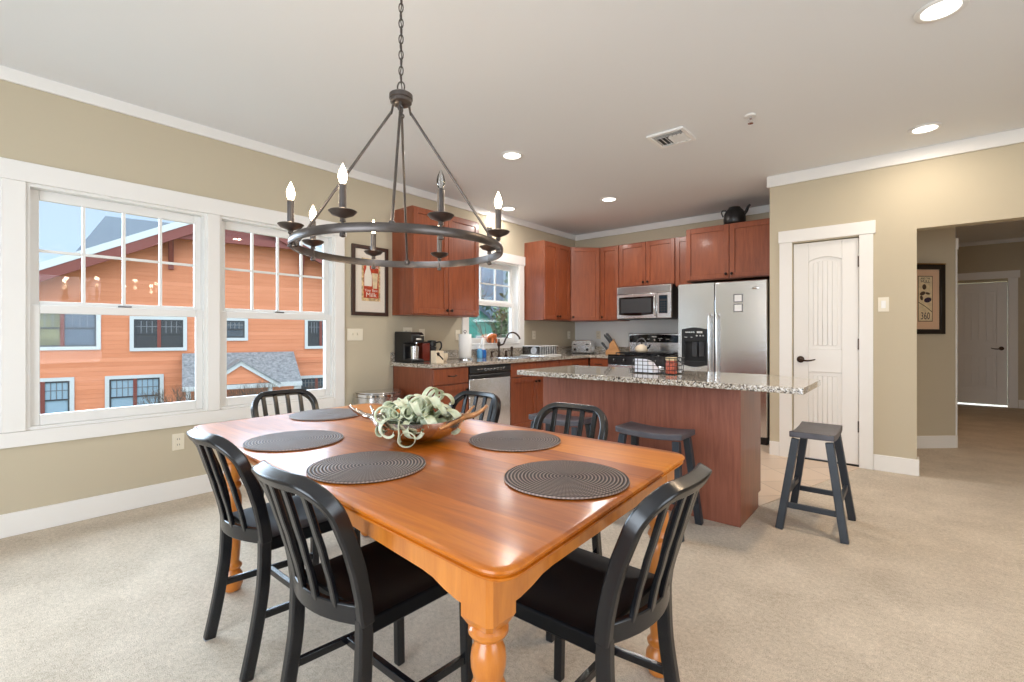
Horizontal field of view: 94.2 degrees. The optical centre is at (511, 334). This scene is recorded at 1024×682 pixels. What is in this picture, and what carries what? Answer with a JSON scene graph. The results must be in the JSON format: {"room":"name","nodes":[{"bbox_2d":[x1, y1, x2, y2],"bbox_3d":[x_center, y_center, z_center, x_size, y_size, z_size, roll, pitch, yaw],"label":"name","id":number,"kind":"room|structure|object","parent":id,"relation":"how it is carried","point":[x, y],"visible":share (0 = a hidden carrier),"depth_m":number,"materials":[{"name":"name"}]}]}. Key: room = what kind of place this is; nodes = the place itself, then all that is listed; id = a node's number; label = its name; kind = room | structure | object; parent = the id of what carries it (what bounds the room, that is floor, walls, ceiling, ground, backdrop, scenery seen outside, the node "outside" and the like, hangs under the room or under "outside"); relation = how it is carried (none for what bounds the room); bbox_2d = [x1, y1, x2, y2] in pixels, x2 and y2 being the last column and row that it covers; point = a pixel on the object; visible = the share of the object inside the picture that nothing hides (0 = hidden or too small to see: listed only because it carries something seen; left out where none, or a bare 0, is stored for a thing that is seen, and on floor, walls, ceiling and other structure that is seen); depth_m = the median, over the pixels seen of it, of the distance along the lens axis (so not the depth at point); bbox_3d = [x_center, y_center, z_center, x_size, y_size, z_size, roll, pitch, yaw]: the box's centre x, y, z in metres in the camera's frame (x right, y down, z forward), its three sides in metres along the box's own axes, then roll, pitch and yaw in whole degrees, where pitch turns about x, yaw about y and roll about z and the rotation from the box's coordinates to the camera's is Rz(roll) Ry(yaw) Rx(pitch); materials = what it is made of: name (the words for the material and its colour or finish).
{"room":"dining area","nodes":[
{"label":"dining area","id":0,"kind":"room"},
{"bbox_2d":[0,79,574,514],"bbox_3d":[-2.049,-0.190,3.984,0.160,2.740,9.270,0,0,40],"label":"wall","id":1,"kind":"structure","parent":0,"point":[39,127],"depth_m":3.37,"materials":[{"name":"beige paint"}]},
{"bbox_2d":[0,178,0,432],"bbox_3d":[-3.335,-0.170,2.448,0.164,1.480,0.953,0,0,40],"label":"window","id":2,"kind":"structure","parent":1,"relation":"in","point":[0,178],"depth_m":2.76,"materials":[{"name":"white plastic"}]},
{"bbox_2d":[1,178,25,432],"bbox_3d":[-2.928,-0.170,2.794,0.022,1.480,0.101,0,0,40],"label":"trim","id":3,"kind":"structure","parent":1,"relation":"attached to","point":[13,192],"depth_m":2.79,"materials":[{"name":"white paint"}]},
{"bbox_2d":[26,183,206,429],"bbox_3d":[-2.657,-0.170,3.255,0.164,1.480,0.953,0,0,40],"label":"window","id":4,"kind":"structure","parent":1,"relation":"in","point":[35,193],"depth_m":3.15,"materials":[{"name":"white plastic"}]},
{"bbox_2d":[0,465,253,538],"bbox_3d":[-3.058,1.111,2.644,0.016,0.137,5.720,0,0,40],"label":"baseboard","id":5,"kind":"structure","parent":1,"relation":"attached to","point":[34,519],"depth_m":3.08,"materials":[{"name":"white paint"}]},
{"bbox_2d":[0,398,334,448],"bbox_3d":[-2.630,0.616,3.149,0.022,0.088,3.133,0,0,40],"label":"trim","id":6,"kind":"structure","parent":1,"relation":"attached to","point":[59,434],"depth_m":3.23,"materials":[{"name":"white paint"}]},
{"bbox_2d":[0,157,346,236],"bbox_3d":[-2.598,-0.969,3.183,0.028,0.118,3.267,0,0,40],"label":"trim","id":7,"kind":"structure","parent":1,"relation":"attached to","point":[27,172],"depth_m":3.22,"materials":[{"name":"white paint"}]},
{"bbox_2d":[172,433,183,450],"bbox_3d":[-2.405,0.770,3.428,0.008,0.118,0.075,0,0,40],"label":"power outlet","id":8,"kind":"object","parent":1,"relation":"attached to","point":[177,439],"visible":1,"depth_m":3.42,"materials":[{"name":"beige plastic"}]},
{"bbox_2d":[207,214,219,410],"bbox_3d":[-2.256,-0.170,3.595,0.022,1.480,0.083,0,0,40],"label":"trim","id":9,"kind":"structure","parent":1,"relation":"attached to","point":[213,221],"depth_m":3.58,"materials":[{"name":"white paint"}]},
{"bbox_2d":[220,216,333,409],"bbox_3d":[-1.995,-0.170,4.045,0.164,1.480,0.943,0,0,40],"label":"window","id":10,"kind":"structure","parent":1,"relation":"in","point":[327,314],"depth_m":3.99,"materials":[{"name":"white plastic"}]},
{"bbox_2d":[0,65,575,240],"bbox_3d":[-1.947,-1.521,3.964,0.022,0.078,9.170,0,0,40],"label":"trim","id":11,"kind":"structure","parent":1,"relation":"attached to","point":[8,74],"depth_m":3.59,"materials":[{"name":"white paint"}]},
{"bbox_2d":[334,235,344,406],"bbox_3d":[-1.592,-0.125,4.386,0.022,1.570,0.097,0,0,40],"label":"trim","id":12,"kind":"structure","parent":1,"relation":"attached to","point":[339,242],"depth_m":4.38,"materials":[{"name":"white paint"}]},
{"bbox_2d":[347,329,362,340],"bbox_3d":[-1.487,-0.003,4.516,0.016,0.115,0.165,0,0,40],"label":"light switch","id":13,"kind":"object","parent":1,"relation":"attached to","point":[352,334],"visible":1,"depth_m":4.51,"materials":[{"name":"beige plastic"}]},
{"bbox_2d":[351,243,387,315],"bbox_3d":[-1.381,-0.526,4.637,0.021,0.678,0.406,0,0,40],"label":"framed poster","id":14,"kind":"object","parent":1,"relation":"attached to","point":[369,287],"visible":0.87,"depth_m":4.62,"materials":[{"name":"beige paper"}]},
{"bbox_2d":[362,258,379,301],"bbox_3d":[-1.376,-0.537,4.647,0.001,0.415,0.208,0,0,40],"label":"print","id":15,"kind":"object","parent":14,"relation":"attached to","point":[370,277],"depth_m":4.64},
{"bbox_2d":[392,205,478,317],"bbox_3d":[-0.782,-0.733,5.072,0.375,1.065,0.915,0,0,40],"label":"upper cabinet","id":16,"kind":"object","parent":1,"relation":"attached to","point":[451,292],"visible":0.8,"depth_m":4.84,"materials":[{"name":"brown wood"}]},
{"bbox_2d":[462,248,524,348],"bbox_3d":[-0.210,-0.445,6.031,0.026,1.230,1.190,0,0,40],"label":"trim","id":17,"kind":"structure","parent":1,"relation":"attached to","point":[506,258],"depth_m":6.35,"materials":[{"name":"white paint"}]},
{"bbox_2d":[471,261,518,344],"bbox_3d":[-0.279,-0.410,6.089,0.164,1.060,0.960,0,0,40],"label":"window","id":18,"kind":"structure","parent":1,"relation":"in","point":[513,270],"depth_m":6.40,"materials":[{"name":"white plastic"}]},
{"bbox_2d":[524,240,569,320],"bbox_3d":[0.510,-0.728,6.612,0.375,1.055,0.615,0,0,40],"label":"upper cabinet","id":19,"kind":"object","parent":1,"relation":"attached to","point":[547,264],"visible":1,"depth_m":6.43,"materials":[{"name":"brown wood"}]},
{"bbox_2d":[555,247,611,321],"bbox_3d":[1.026,-0.728,7.018,0.643,1.055,0.663,0,0,40],"label":"upper cabinet","id":20,"kind":"object","parent":1,"relation":"attached to","point":[585,262],"visible":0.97,"depth_m":6.80,"materials":[{"name":"brown wood"}]},
{"bbox_2d":[481,267,508,321],"bbox_3d":[2.780,-7.859,44.775,196.697,24.278,177.827,0,0,40],"label":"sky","id":21,"kind":"structure","parent":0,"point":[486,273],"depth_m":90.73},
{"bbox_2d":[0,0,1023,242],"bbox_3d":[2.307,-1.620,3.612,7.310,0.120,14.300,0,0,40],"label":"ceiling","id":22,"kind":"structure","parent":0,"point":[578,88],"depth_m":2.88,"materials":[{"name":"white paint"}]},
{"bbox_2d":[277,0,509,270],"bbox_3d":[-0.442,-0.934,1.899,0.849,1.249,0.849,0,0,40],"label":"chandelier","id":23,"kind":"object","parent":22,"relation":"hanging from","point":[401,98],"visible":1,"depth_m":1.80,"materials":[{"name":"grey metal"}]},
{"bbox_2d":[500,151,523,159],"bbox_3d":[0.001,-1.554,4.122,0.202,0.010,0.202,0,0,40],"label":"recessed light","id":24,"kind":"object","parent":22,"relation":"in","point":[508,155],"visible":1,"depth_m":4.11,"materials":[{"name":"white glass"}]},
{"bbox_2d":[646,126,695,148],"bbox_3d":[1.255,-1.549,3.744,0.290,0.020,0.290,0,0,40],"label":"ceiling vent","id":25,"kind":"object","parent":22,"relation":"in","point":[679,135],"visible":1,"depth_m":3.73,"materials":[{"name":"white plastic"}]},
{"bbox_2d":[908,122,942,134],"bbox_3d":[3.112,-1.554,3.584,0.202,0.010,0.202,0,0,40],"label":"recessed light","id":26,"kind":"object","parent":22,"relation":"in","point":[928,127],"visible":1,"depth_m":3.58,"materials":[{"name":"white glass"}]},
{"bbox_2d":[913,0,969,22],"bbox_3d":[2.047,-1.554,2.269,0.202,0.010,0.202,0,0,40],"label":"recessed light","id":27,"kind":"object","parent":22,"relation":"in","point":[935,10],"visible":1,"depth_m":2.28,"materials":[{"name":"white plastic"}]},
{"bbox_2d":[0,402,1023,681],"bbox_3d":[2.307,1.240,3.612,7.310,0.120,14.300,0,0,40],"label":"floor","id":28,"kind":"structure","parent":0,"point":[927,585],"depth_m":2.11,"materials":[{"name":"beige carpet"}]},
{"bbox_2d":[186,427,360,681],"bbox_3d":[-0.928,0.761,1.873,0.394,0.844,0.572,0,0,40],"label":"dining chair","id":29,"kind":"object","parent":28,"relation":"on","point":[257,523],"visible":0.74,"depth_m":1.68,"materials":[{"name":"black paint"}]},
{"bbox_2d":[251,389,318,495],"bbox_3d":[-1.231,0.761,2.775,0.572,0.844,0.394,0,0,40],"label":"dining chair","id":30,"kind":"object","parent":28,"relation":"on","point":[262,396],"visible":0.18,"depth_m":2.91,"materials":[{"name":"black paint"}]},
{"bbox_2d":[251,460,472,681],"bbox_3d":[-0.433,0.761,1.405,0.394,0.844,0.572,0,0,40],"label":"dining chair","id":31,"kind":"object","parent":28,"relation":"on","point":[370,587],"visible":0.86,"depth_m":1.28,"materials":[{"name":"black paint"}]},
{"bbox_2d":[353,388,401,404],"bbox_3d":[-1.223,0.856,4.505,0.356,0.647,0.412,0,0,40],"label":"trash can","id":32,"kind":"object","parent":28,"relation":"on","point":[379,396],"visible":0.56,"depth_m":4.40,"materials":[{"name":"silver metal"}]},
{"bbox_2d":[195,403,684,681],"bbox_3d":[-0.444,0.800,1.898,2.048,0.760,1.094,0,0,40],"label":"dining table","id":33,"kind":"object","parent":28,"relation":"on","point":[486,541],"visible":0.58,"depth_m":1.21,"materials":[{"name":"orange wood"}]},
{"bbox_2d":[243,430,342,451],"bbox_3d":[-0.860,0.416,1.885,0.362,0.008,0.362,0,0,-16],"label":"placemat","id":34,"kind":"object","parent":33,"relation":"on","point":[301,439],"visible":1,"depth_m":1.86,"materials":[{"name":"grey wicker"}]},
{"bbox_2d":[289,408,362,420],"bbox_3d":[-0.972,0.416,2.497,0.362,0.008,0.362,0,0,40],"label":"placemat","id":35,"kind":"object","parent":33,"relation":"on","point":[332,413],"visible":0.93,"depth_m":2.46,"materials":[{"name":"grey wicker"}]},
{"bbox_2d":[306,451,425,483],"bbox_3d":[-0.458,0.416,1.514,0.362,0.008,0.362,0,0,14],"label":"placemat","id":36,"kind":"object","parent":33,"relation":"on","point":[368,466],"visible":1,"depth_m":1.48,"materials":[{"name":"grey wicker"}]},
{"bbox_2d":[348,405,487,441],"bbox_3d":[-0.377,0.346,1.895,0.522,0.142,0.292,0,0,-19],"label":"bowl","id":37,"kind":"object","parent":33,"relation":"on","point":[436,431],"visible":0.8,"depth_m":1.80,"materials":[{"name":"brown wood"}]},
{"bbox_2d":[374,387,464,447],"bbox_3d":[-0.391,0.310,1.884,0.320,0.197,0.334,0,0,40],"label":"air plant","id":38,"kind":"object","parent":37,"relation":"in","point":[419,410],"visible":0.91,"depth_m":1.85,"materials":[{"name":"green plant"}]},
{"bbox_2d":[469,430,560,451],"bbox_3d":[0.012,0.416,1.884,0.362,0.008,0.362,0,0,18],"label":"placemat","id":39,"kind":"object","parent":33,"relation":"on","point":[503,440],"visible":1,"depth_m":1.86,"materials":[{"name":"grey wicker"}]},
{"bbox_2d":[504,460,629,499],"bbox_3d":[0.158,0.416,1.387,0.362,0.008,0.362,0,0,28],"label":"placemat","id":40,"kind":"object","parent":33,"relation":"on","point":[554,479],"visible":1,"depth_m":1.36,"materials":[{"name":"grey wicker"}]},
{"bbox_2d":[448,391,500,422],"bbox_3d":[-0.352,0.761,2.654,0.394,0.844,0.572,0,0,40],"label":"dining chair","id":41,"kind":"object","parent":28,"relation":"on","point":[495,404],"visible":0.12,"depth_m":2.81,"materials":[{"name":"black paint"}]},
{"bbox_2d":[529,412,594,438],"bbox_3d":[0.357,0.882,3.428,0.485,0.603,0.370,0,0,40],"label":"stool","id":42,"kind":"object","parent":28,"relation":"on","point":[560,420],"visible":0.29,"depth_m":3.37,"materials":[{"name":"blue paint"}]},
{"bbox_2d":[532,402,607,642],"bbox_3d":[0.162,0.761,2.144,0.394,0.844,0.572,0,0,37],"label":"dining chair","id":43,"kind":"object","parent":28,"relation":"on","point":[597,412],"visible":0.21,"depth_m":2.31,"materials":[{"name":"black paint"}]},
{"bbox_2d":[514,463,711,681],"bbox_3d":[0.243,0.761,1.337,0.572,0.844,0.394,0,0,40],"label":"dining chair","id":44,"kind":"object","parent":28,"relation":"on","point":[593,602],"visible":0.88,"depth_m":1.21,"materials":[{"name":"black paint"}]},
{"bbox_2d":[543,377,760,527],"bbox_3d":[1.008,0.745,3.605,1.492,0.868,0.568,0,0,40],"label":"kitchen island","id":45,"kind":"object","parent":28,"relation":"on","point":[726,423],"visible":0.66,"depth_m":3.11,"materials":[{"name":"brown wood"}]},
{"bbox_2d":[517,365,820,394],"bbox_3d":[1.040,0.293,3.406,1.935,0.035,0.825,0,0,40],"label":"island countertop","id":46,"kind":"structure","parent":45,"relation":"on","point":[702,379],"depth_m":3.08,"materials":[{"name":"stone"}]},
{"bbox_2d":[631,356,684,374],"bbox_3d":[1.044,0.215,3.406,0.365,0.116,0.178,0,0,40],"label":"wire basket","id":47,"kind":"object","parent":46,"relation":"on","point":[637,357],"visible":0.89,"depth_m":3.35,"materials":[{"name":"black metal"}]},
{"bbox_2d":[635,358,659,372],"bbox_3d":[0.980,0.219,3.435,0.164,0.096,0.085,0,0,40],"label":"napkin stack","id":48,"kind":"object","parent":47,"relation":"in","point":[639,360],"visible":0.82,"depth_m":3.41,"materials":[{"name":"white"}]},
{"bbox_2d":[615,421,703,541],"bbox_3d":[0.895,0.882,2.989,0.485,0.603,0.370,0,0,40],"label":"stool","id":49,"kind":"object","parent":28,"relation":"on","point":[636,430],"visible":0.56,"depth_m":2.94,"materials":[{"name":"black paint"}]},
{"bbox_2d":[758,444,858,505],"bbox_3d":[1.296,1.178,4.963,3.705,0.004,3.470,0,0,40],"label":"floor tile","id":50,"kind":"structure","parent":28,"relation":"on","point":[773,467],"depth_m":4.04,"materials":[{"name":"tile"}]},
{"bbox_2d":[393,366,468,412],"bbox_3d":[-0.809,0.744,4.797,0.654,0.864,0.460,0,0,40],"label":"base cabinet","id":51,"kind":"object","parent":50,"relation":"on","point":[410,380],"visible":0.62,"depth_m":4.62,"materials":[{"name":"brown wood"}]},
{"bbox_2d":[390,346,628,368],"bbox_3d":[0.236,0.242,5.847,0.939,0.138,3.472,0,0,40],"label":"countertop","id":52,"kind":"structure","parent":51,"relation":"on","point":[565,351],"depth_m":5.57,"materials":[{"name":"stone"}]},
{"bbox_2d":[395,331,423,362],"bbox_3d":[-1.032,0.119,4.792,0.288,0.310,0.155,0,0,40],"label":"coffee maker","id":53,"kind":"object","parent":52,"relation":"on","point":[406,350],"visible":1,"depth_m":4.74,"materials":[{"name":"black plastic"}]},
{"bbox_2d":[417,342,429,360],"bbox_3d":[-0.925,0.172,4.973,0.094,0.205,0.104,0,0,40],"label":"canister","id":54,"kind":"object","parent":52,"relation":"on","point":[424,348],"visible":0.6,"depth_m":4.93,"materials":[{"name":"red ceramic"}]},
{"bbox_2d":[431,351,443,362],"bbox_3d":[-0.730,0.214,4.659,0.083,0.120,0.100,0,0,40],"label":"box","id":55,"kind":"object","parent":52,"relation":"on","point":[436,356],"visible":0.99,"depth_m":4.63,"materials":[{"name":"beige ceramic"}]},
{"bbox_2d":[457,330,472,359],"bbox_3d":[-0.529,0.109,5.359,0.170,0.329,0.170,0,0,40],"label":"paper towel holder","id":56,"kind":"object","parent":52,"relation":"on","point":[464,339],"visible":1,"depth_m":5.29,"materials":[{"name":"white paper"}]},
{"bbox_2d":[520,345,560,355],"bbox_3d":[0.392,0.208,6.414,0.345,0.132,0.470,0,0,40],"label":"dish rack","id":57,"kind":"object","parent":52,"relation":"on","point":[543,350],"visible":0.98,"depth_m":6.38,"materials":[{"name":"white plastic"}]},
{"bbox_2d":[572,340,594,353],"bbox_3d":[1.055,0.174,7.087,0.304,0.199,0.197,0,0,28],"label":"toaster","id":58,"kind":"object","parent":52,"relation":"on","point":[578,346],"visible":1,"depth_m":7.02,"materials":[{"name":"silver metal"}]},
{"bbox_2d":[601,333,620,353],"bbox_3d":[1.411,0.121,6.797,0.269,0.306,0.100,0,0,20],"label":"knife block","id":59,"kind":"object","parent":52,"relation":"on","point":[613,347],"visible":0.98,"depth_m":6.75,"materials":[{"name":"brown wood"}]},
{"bbox_2d":[467,363,510,424],"bbox_3d":[-0.451,0.746,5.226,0.611,0.861,0.642,0,0,40],"label":"dishwasher","id":60,"kind":"object","parent":50,"relation":"on","point":[492,378],"visible":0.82,"depth_m":5.05,"materials":[{"name":"grey metal"}]},
{"bbox_2d":[509,360,558,429],"bbox_3d":[0.067,0.744,5.844,0.650,0.864,0.960,0,0,40],"label":"base cabinet","id":61,"kind":"object","parent":50,"relation":"on","point":[526,392],"visible":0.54,"depth_m":5.51,"materials":[{"name":"brown wood"}]},
{"bbox_2d":[558,358,587,365],"bbox_3d":[0.607,0.744,6.484,0.654,0.864,0.706,0,0,40],"label":"base cabinet","id":62,"kind":"object","parent":50,"relation":"on","point":[578,361],"visible":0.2,"depth_m":6.29,"materials":[{"name":"brown wood"}]},
{"bbox_2d":[608,333,677,369],"bbox_3d":[1.774,0.575,6.340,0.773,1.200,0.727,0,0,40],"label":"gas range","id":63,"kind":"object","parent":50,"relation":"on","point":[664,345],"visible":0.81,"depth_m":6.39,"materials":[{"name":"grey metal"}]},
{"bbox_2d":[608,353,677,357],"bbox_3d":[1.771,0.269,6.337,0.773,0.022,0.595,0,0,40],"label":"cooktop","id":64,"kind":"object","parent":63,"relation":"in","point":[623,355],"depth_m":6.19,"materials":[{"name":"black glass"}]},
{"bbox_2d":[678,279,769,444],"bbox_3d":[2.556,0.290,5.599,0.953,1.770,0.816,0,0,40],"label":"refrigerator","id":65,"kind":"object","parent":50,"relation":"on","point":[712,337],"visible":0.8,"depth_m":5.30,"materials":[{"name":"grey metal"}]},
{"bbox_2d":[775,421,855,543],"bbox_3d":[1.903,0.882,2.972,0.370,0.603,0.485,0,0,40],"label":"stool","id":66,"kind":"object","parent":28,"relation":"on","point":[805,431],"visible":1,"depth_m":2.89,"materials":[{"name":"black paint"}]},
{"bbox_2d":[575,212,769,365],"bbox_3d":[2.153,-0.190,6.587,3.250,2.740,0.120,0,0,40],"label":"wall","id":67,"kind":"structure","parent":0,"point":[619,331],"depth_m":6.89,"materials":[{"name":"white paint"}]},
{"bbox_2d":[601,245,629,321],"bbox_3d":[1.476,-0.728,6.829,0.282,1.055,0.375,0,0,40],"label":"upper cabinet","id":68,"kind":"object","parent":67,"relation":"attached to","point":[610,254],"visible":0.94,"depth_m":6.72,"materials":[{"name":"brown wood"}]},
{"bbox_2d":[619,238,674,287],"bbox_3d":[1.890,-0.955,6.481,0.787,0.600,0.375,0,0,40],"label":"upper cabinet","id":69,"kind":"object","parent":67,"relation":"attached to","point":[647,263],"visible":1,"depth_m":6.34,"materials":[{"name":"brown wood"}]},
{"bbox_2d":[617,284,677,319],"bbox_3d":[1.857,-0.432,6.440,0.770,0.440,0.478,0,0,40],"label":"microwave","id":70,"kind":"object","parent":69,"relation":"attached to","point":[651,302],"visible":0.98,"depth_m":6.25,"materials":[{"name":"grey metal"}]},
{"bbox_2d":[576,205,769,240],"bbox_3d":[2.135,-1.518,6.510,2.958,0.085,0.022,0,0,40],"label":"trim","id":71,"kind":"structure","parent":67,"relation":"attached to","point":[761,209],"depth_m":6.51,"materials":[{"name":"white paint"}]},
{"bbox_2d":[675,236,692,286],"bbox_3d":[2.291,-0.938,6.164,0.225,0.635,0.345,0,0,40],"label":"upper cabinet","id":72,"kind":"object","parent":67,"relation":"attached to","point":[680,242],"visible":0.41,"depth_m":6.07,"materials":[{"name":"brown wood"}]},
{"bbox_2d":[686,218,769,283],"bbox_3d":[2.658,-0.948,5.612,0.978,0.625,0.715,0,0,40],"label":"upper cabinet","id":73,"kind":"object","parent":67,"relation":"attached to","point":[739,251],"visible":0.75,"depth_m":5.37,"materials":[{"name":"brown wood"}]},
{"bbox_2d":[721,204,750,223],"bbox_3d":[2.546,-1.367,5.427,0.235,0.213,0.254,0,0,-11],"label":"kettle","id":74,"kind":"object","parent":73,"relation":"on","point":[734,214],"visible":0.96,"depth_m":5.35,"materials":[{"name":"black metal"}]},
{"bbox_2d":[770,143,1023,458],"bbox_3d":[4.469,-0.190,3.825,4.070,2.740,1.134,0,0,40],"label":"wall","id":75,"kind":"structure","parent":0,"point":[986,186],"depth_m":4.07,"materials":[{"name":"beige paint"}]},
{"bbox_2d":[779,242,791,456],"bbox_3d":[2.647,0.145,4.601,0.106,2.070,0.020,0,0,40],"label":"trim","id":76,"kind":"structure","parent":75,"relation":"attached to","point":[785,249],"depth_m":4.59,"materials":[{"name":"white paint"}]},
{"bbox_2d":[794,238,858,464],"bbox_3d":[2.901,0.145,4.406,0.516,2.034,0.092,0,0,40],"label":"door","id":77,"kind":"structure","parent":75,"relation":"in","point":[826,273],"depth_m":4.41,"materials":[{"name":"white paint"}]},
{"bbox_2d":[778,220,875,243],"bbox_3d":[2.887,-0.947,4.395,0.753,0.114,0.026,0,0,40],"label":"trim","id":78,"kind":"structure","parent":75,"relation":"attached to","point":[864,227],"depth_m":4.36,"materials":[{"name":"white paint"}]},
{"bbox_2d":[859,233,872,469],"bbox_3d":[3.127,0.145,4.198,0.101,2.070,0.020,0,0,40],"label":"trim","id":79,"kind":"structure","parent":75,"relation":"attached to","point":[865,240],"depth_m":4.19,"materials":[{"name":"white paint"}]},
{"bbox_2d":[878,297,888,311],"bbox_3d":[3.222,-0.265,4.125,0.076,0.125,0.010,0,0,40],"label":"light switch","id":80,"kind":"object","parent":75,"relation":"attached to","point":[883,302],"visible":1,"depth_m":4.12,"materials":[{"name":"beige plastic"}]},
{"bbox_2d":[767,128,1023,189],"bbox_3d":[4.447,-1.506,3.815,4.092,0.107,1.134,0,0,40],"label":"trim","id":81,"kind":"structure","parent":75,"relation":"attached to","point":[1016,136],"depth_m":4.03,"materials":[{"name":"white paint"}]},
{"bbox_2d":[873,454,918,475],"bbox_3d":[3.326,1.111,4.119,0.306,0.137,0.146,0,0,40],"label":"baseboard","id":82,"kind":"structure","parent":75,"relation":"attached to","point":[907,466],"depth_m":4.06,"materials":[{"name":"white paint"}]},
{"bbox_2d":[917,227,954,435],"bbox_3d":[4.106,-0.190,5.008,1.058,2.740,0.120,0,0,-3],"label":"wall","id":83,"kind":"structure","parent":0,"point":[935,352],"depth_m":4.97,"materials":[{"name":"beige paint"}]},
{"bbox_2d":[917,263,945,333],"bbox_3d":[4.302,-0.376,4.941,0.410,0.732,0.035,0,0,-3],"label":"framed poster","id":84,"kind":"object","parent":83,"relation":"attached to","point":[931,277],"visible":0.87,"depth_m":4.95,"materials":[{"name":"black paper"}]},
{"bbox_2d":[918,276,932,321],"bbox_3d":[4.302,-0.378,4.951,0.162,0.475,0.001,0,0,-3],"label":"print","id":85,"kind":"object","parent":84,"relation":"attached to","point":[925,283],"depth_m":4.95,"materials":[{"name":"brown paper"}]},
{"bbox_2d":[917,435,957,448],"bbox_3d":[4.119,1.115,4.941,1.075,0.130,0.016,0,0,-3],"label":"baseboard","id":86,"kind":"structure","parent":83,"relation":"attached to","point":[947,441],"depth_m":4.95,"materials":[{"name":"white paint"}]},
{"bbox_2d":[955,227,955,434],"bbox_3d":[5.988,-0.190,6.672,0.117,2.740,4.320,0,0,40],"label":"wall","id":87,"kind":"structure","parent":0,"point":[955,227],"depth_m":4.98,"materials":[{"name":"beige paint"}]},
{"bbox_2d":[956,238,958,434],"bbox_3d":[5.050,0.077,5.442,0.027,2.205,1.070,0,0,40],"label":"trim","id":88,"kind":"structure","parent":87,"relation":"attached to","point":[957,239],"depth_m":5.05,"materials":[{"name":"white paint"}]},
{"bbox_2d":[957,241,1023,406],"bbox_3d":[8.425,-0.190,7.521,2.760,2.740,0.120,0,0,40],"label":"wall","id":89,"kind":"structure","parent":0,"point":[1002,256],"depth_m":7.78,"materials":[{"name":"beige paint"}]},
{"bbox_2d":[957,282,1006,404],"bbox_3d":[7.778,0.139,7.991,0.765,2.022,0.092,0,0,40],"label":"door","id":90,"kind":"structure","parent":89,"relation":"in","point":[981,307],"depth_m":7.95,"materials":[{"name":"white paint"}]},
{"bbox_2d":[957,270,1019,407],"bbox_3d":[7.790,0.068,7.958,0.983,2.225,0.027,0,0,40],"label":"trim","id":91,"kind":"structure","parent":89,"relation":"attached to","point":[1012,275],"depth_m":7.70,"materials":[{"name":"white paint"}]},
{"bbox_2d":[959,238,1023,246],"bbox_3d":[8.118,-1.530,7.683,1.840,0.060,0.027,0,0,40],"label":"trim","id":92,"kind":"structure","parent":89,"relation":"attached to","point":[1013,239],"depth_m":7.84,"materials":[{"name":"white paint"}]},
{"label":"outside","id":93,"kind":"structure","parent":0,"visible":0},
{"bbox_3d":[-22.233,4.530,51.290,180.000,0.500,230.000,0,0,40],"label":"ground","id":94,"kind":"structure","parent":93,"visible":0},
{"bbox_2d":[76,216,169,250],"bbox_3d":[-28.689,-2.870,43.810,16.600,14.300,11.200,0,0,-35],"label":"house","id":95,"kind":"structure","parent":94,"relation":"on","point":[109,229],"depth_m":39.32,"materials":[{"name":"grey"}]},
{"bbox_2d":[131,384,194,404],"bbox_3d":[-11.373,2.915,16.050,2.289,2.749,2.534,0,0,-45],"label":"bare shrub","id":96,"kind":"object","parent":94,"relation":"on","point":[163,391],"visible":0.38,"depth_m":16.15,"materials":[{"name":"grey plant"}]},
{"bbox_2d":[39,222,322,413],"bbox_3d":[-15.976,-0.650,23.252,18.600,9.860,10.600,0,0,-35],"label":"apartment building","id":97,"kind":"structure","parent":94,"relation":"on","point":[88,362],"depth_m":18.99,"materials":[{"name":"orange wood"}]},
{"bbox_2d":[182,351,301,400],"bbox_3d":[-11.259,2.520,19.945,4.240,3.520,2.075,0,0,-35],"label":"entry porch","id":98,"kind":"object","parent":94,"relation":"on","point":[243,368],"visible":0.54,"depth_m":19.96,"materials":[{"name":"grey concrete"}]},
{"bbox_2d":[227,379,278,396],"bbox_3d":[-9.337,2.896,16.963,2.357,2.784,2.006,0,0,40],"label":"bare shrub","id":99,"kind":"object","parent":94,"relation":"on","point":[249,392],"visible":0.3,"depth_m":16.71,"materials":[{"name":"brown plant"}]},
{"bbox_2d":[469,306,496,337],"bbox_3d":[-3.051,0.760,28.000,6.800,7.040,6.800,0,0,0],"label":"house","id":100,"kind":"structure","parent":94,"relation":"on","point":[472,330],"depth_m":25.00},
{"bbox_2d":[472,300,508,337],"bbox_3d":[-0.501,1.423,17.337,2.003,5.723,2.726,0,0,2],"label":"tree","id":101,"kind":"object","parent":94,"relation":"on","point":[502,323],"visible":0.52,"depth_m":17.66,"materials":[{"name":"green plant"}]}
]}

